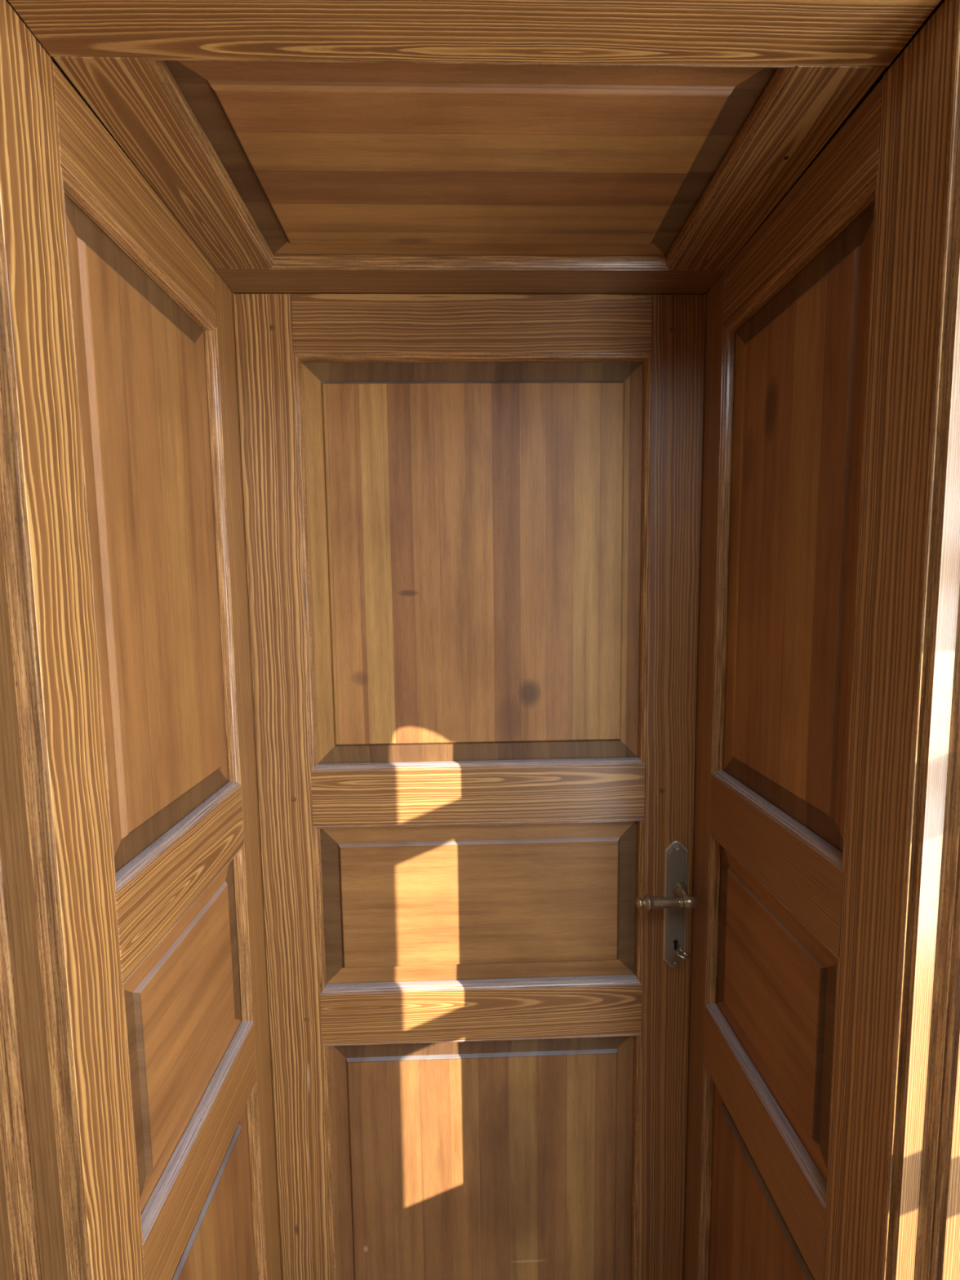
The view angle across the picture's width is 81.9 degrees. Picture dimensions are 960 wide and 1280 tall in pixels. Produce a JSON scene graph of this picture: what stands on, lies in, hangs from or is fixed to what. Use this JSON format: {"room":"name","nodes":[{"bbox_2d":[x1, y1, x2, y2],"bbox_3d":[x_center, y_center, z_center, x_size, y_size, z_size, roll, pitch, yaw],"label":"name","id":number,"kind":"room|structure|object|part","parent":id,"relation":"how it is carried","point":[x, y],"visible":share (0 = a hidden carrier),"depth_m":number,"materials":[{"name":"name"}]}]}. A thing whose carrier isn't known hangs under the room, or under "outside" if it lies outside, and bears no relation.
{"room":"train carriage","nodes":[
{"label":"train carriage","id":0,"kind":"room"},
{"bbox_2d":[0,0,282,1279],"bbox_3d":[-0.446,0.545,0.866,0.036,2.328,0.557,-1,5,-1],"label":"wall","id":1,"kind":"structure","parent":0,"point":[122,327],"depth_m":0.72,"materials":[{"name":"brown wood"}]},
{"bbox_3d":[-0.459,-0.562,0.753,0.035,0.098,0.362,-1,5,-1],"label":"rail","id":2,"kind":"part","parent":1,"relation":"part of","materials":[{"name":"brown wood"}]},
{"bbox_3d":[-0.458,-0.116,0.793,0.019,0.781,0.346,-1,5,-1],"label":"panel","id":3,"kind":"part","parent":1,"relation":"part of","materials":[{"name":"brown wood"}]},
{"bbox_3d":[-0.446,-0.116,0.794,0.019,0.801,0.366,-1,5,-1],"label":"moulding","id":4,"kind":"part","parent":1,"relation":"part of","materials":[{"name":"brown wood"}]},
{"bbox_3d":[-0.448,0.338,0.835,0.035,0.114,0.362,-1,5,-1],"label":"rail","id":5,"kind":"part","parent":1,"relation":"part of","materials":[{"name":"brown wood"}]},
{"bbox_3d":[-0.449,0.569,0.856,0.019,0.333,0.346,-1,5,-1],"label":"panel","id":6,"kind":"part","parent":1,"relation":"part of","materials":[{"name":"brown wood"}]},
{"bbox_3d":[-0.437,0.568,0.856,0.019,0.353,0.366,-1,5,-1],"label":"moulding","id":7,"kind":"part","parent":1,"relation":"part of","materials":[{"name":"brown wood"}]},
{"bbox_3d":[-0.443,0.802,0.877,0.035,0.119,0.362,-1,5,-1],"label":"rail","id":8,"kind":"part","parent":1,"relation":"part of","materials":[{"name":"brown wood"}]},
{"bbox_3d":[-0.442,1.204,0.914,0.019,0.671,0.346,-1,5,-1],"label":"panel","id":9,"kind":"part","parent":1,"relation":"part of","materials":[{"name":"brown wood"}]},
{"bbox_3d":[-0.429,1.204,0.914,0.019,0.691,0.366,-1,5,-1],"label":"moulding","id":10,"kind":"part","parent":1,"relation":"part of","materials":[{"name":"brown wood"}]},
{"bbox_2d":[8,0,941,294],"bbox_3d":[-0.008,-0.633,0.763,0.870,0.039,0.569,-1,5,-1],"label":"ceiling","id":11,"kind":"structure","parent":0,"point":[301,146],"depth_m":0.66,"materials":[{"name":"brown wood"}]},
{"bbox_3d":[-0.014,-0.652,0.994,0.868,0.035,0.106,-1,5,-1],"label":"rail","id":12,"kind":"part","parent":11,"relation":"part of","materials":[{"name":"brown wood"}]},
{"bbox_3d":[-0.010,-0.636,0.757,0.663,0.021,0.352,-1,5,-1],"label":"panel","id":13,"kind":"part","parent":11,"relation":"part of","materials":[{"name":"brown wood"}]},
{"bbox_3d":[-0.009,-0.624,0.758,0.683,0.021,0.372,-1,5,-1],"label":"moulding","id":14,"kind":"part","parent":11,"relation":"part of","materials":[{"name":"brown wood"}]},
{"bbox_3d":[-0.001,-0.614,0.526,0.870,0.035,0.095,-1,5,-1],"label":"rail","id":15,"kind":"part","parent":11,"relation":"part of","materials":[{"name":"brown wood"}]},
{"bbox_2d":[6,0,944,260],"bbox_3d":[-0.018,-0.920,0.787,1.210,0.450,0.640,-1,5,-1],"label":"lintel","id":16,"kind":"object","parent":11,"relation":"attached to","point":[941,2],"depth_m":0.70,"materials":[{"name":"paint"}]},
{"bbox_2d":[682,0,955,1279],"bbox_3d":[0.460,0.532,0.889,0.038,2.328,0.557,-1,5,-1],"label":"wall","id":17,"kind":"structure","parent":0,"point":[820,343],"depth_m":0.75,"materials":[{"name":"brown wood"}]},
{"bbox_3d":[0.460,1.190,0.943,0.018,0.691,0.364,-1,5,-2],"label":"moulding","id":18,"kind":"part","parent":17,"relation":"part of","materials":[{"name":"brown wood"}]},
{"bbox_3d":[0.472,1.190,0.944,0.018,0.671,0.344,-1,5,-2],"label":"panel","id":19,"kind":"part","parent":17,"relation":"part of","materials":[{"name":"brown wood"}]},
{"bbox_3d":[0.463,0.788,0.907,0.036,0.119,0.360,-1,5,-1],"label":"rail","id":20,"kind":"part","parent":17,"relation":"part of","materials":[{"name":"brown wood"}]},
{"bbox_3d":[0.452,0.555,0.885,0.018,0.353,0.364,-1,5,-2],"label":"moulding","id":21,"kind":"part","parent":17,"relation":"part of","materials":[{"name":"brown wood"}]},
{"bbox_3d":[0.458,0.324,0.865,0.036,0.114,0.360,-1,5,-1],"label":"rail","id":22,"kind":"part","parent":17,"relation":"part of","materials":[{"name":"brown wood"}]},
{"bbox_3d":[0.464,0.554,0.886,0.018,0.333,0.344,-1,5,-2],"label":"panel","id":23,"kind":"part","parent":17,"relation":"part of","materials":[{"name":"brown wood"}]},
{"bbox_3d":[0.444,-0.130,0.823,0.018,0.801,0.364,-1,5,-2],"label":"moulding","id":24,"kind":"part","parent":17,"relation":"part of","materials":[{"name":"brown wood"}]},
{"bbox_3d":[0.456,-0.130,0.823,0.018,0.781,0.344,-1,5,-2],"label":"panel","id":25,"kind":"part","parent":17,"relation":"part of","materials":[{"name":"brown wood"}]},
{"bbox_3d":[0.447,-0.576,0.783,0.036,0.098,0.360,-1,5,-1],"label":"rail","id":26,"kind":"part","parent":17,"relation":"part of","materials":[{"name":"brown wood"}]},
{"bbox_2d":[879,0,959,1279],"bbox_3d":[0.534,0.522,0.597,0.167,2.400,0.029,-1,5,-1],"label":"trim","id":27,"kind":"structure","parent":17,"relation":"attached to","point":[921,1235],"depth_m":0.57,"materials":[{"name":"brown wood"}]},
{"bbox_3d":[-0.008,0.474,1.193,1.210,2.400,0.084,-1,5,-1],"label":"wall niche","id":28,"kind":"object","parent":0,"visible":0},
{"bbox_2d":[233,293,706,1279],"bbox_3d":[0.000,0.518,1.101,0.867,2.312,0.104,-1,5,-1],"label":"door","id":29,"kind":"structure","parent":28,"relation":"attached to","point":[473,521],"depth_m":1.10,"materials":[{"name":"brown wood"}]},
{"bbox_3d":[-0.012,-0.584,1.035,0.663,0.104,0.034,-1,5,-1],"label":"rail","id":30,"kind":"part","parent":29,"relation":"part of","materials":[{"name":"brown wood"}]},
{"bbox_3d":[-0.007,-0.141,1.079,0.646,0.771,0.020,-1,5,-1],"label":"panel","id":31,"kind":"part","parent":29,"relation":"part of","materials":[{"name":"brown wood"}]},
{"bbox_3d":[-0.007,-0.140,1.068,0.666,0.791,0.018,-1,5,-1],"label":"moulding","id":32,"kind":"part","parent":29,"relation":"part of","materials":[{"name":"brown wood"}]},
{"bbox_3d":[-0.001,0.307,1.117,0.663,0.111,0.034,-1,5,-1],"label":"rail","id":33,"kind":"part","parent":29,"relation":"part of","materials":[{"name":"brown wood"}]},
{"bbox_3d":[0.002,0.540,1.141,0.646,0.339,0.020,-1,5,-1],"label":"panel","id":34,"kind":"part","parent":29,"relation":"part of","materials":[{"name":"brown wood"}]},
{"bbox_3d":[0.002,0.541,1.129,0.666,0.359,0.018,-1,5,-1],"label":"moulding","id":35,"kind":"part","parent":29,"relation":"part of","materials":[{"name":"brown wood"}]},
{"bbox_3d":[0.004,0.772,1.159,0.663,0.110,0.034,-1,5,-1],"label":"rail","id":36,"kind":"part","parent":29,"relation":"part of","materials":[{"name":"brown wood"}]},
{"bbox_3d":[0.009,1.171,1.198,0.646,0.674,0.020,-1,5,-1],"label":"panel","id":37,"kind":"part","parent":29,"relation":"part of","materials":[{"name":"brown wood"}]},
{"bbox_3d":[0.010,1.172,1.187,0.666,0.694,0.018,-1,5,-1],"label":"moulding","id":38,"kind":"part","parent":29,"relation":"part of","materials":[{"name":"brown wood"}]},
{"bbox_3d":[0.362,0.508,1.072,0.120,0.029,0.029,-1,5,-1],"label":"lever","id":39,"kind":"part","parent":29,"relation":"part of","materials":[{"name":"gold metal"}]},
{"bbox_3d":[0.399,0.541,1.126,0.038,0.262,0.005,-1,5,-1],"label":"plate","id":40,"kind":"part","parent":29,"relation":"part of","materials":[{"name":"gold metal"}]},
{"bbox_2d":[675,941,691,959],"bbox_3d":[0.401,0.620,1.105,0.030,0.009,0.050,-1,5,-1],"label":"key","id":41,"kind":"object","parent":29,"relation":"in","point":[679,952],"visible":1,"depth_m":1.09,"materials":[{"name":"silver metal"}]},
{"bbox_3d":[-1.002,0.290,0.870,0.790,2.850,0.640,-1,5,-1],"label":"wall","id":42,"kind":"structure","parent":0,"visible":0},
{"bbox_2d":[0,203,92,1279],"bbox_3d":[-0.511,0.537,0.570,0.177,2.400,0.029,-1,5,-1],"label":"trim","id":43,"kind":"structure","parent":42,"relation":"attached to","point":[44,1231],"depth_m":0.56,"materials":[{"name":"brown wood"}]}
]}

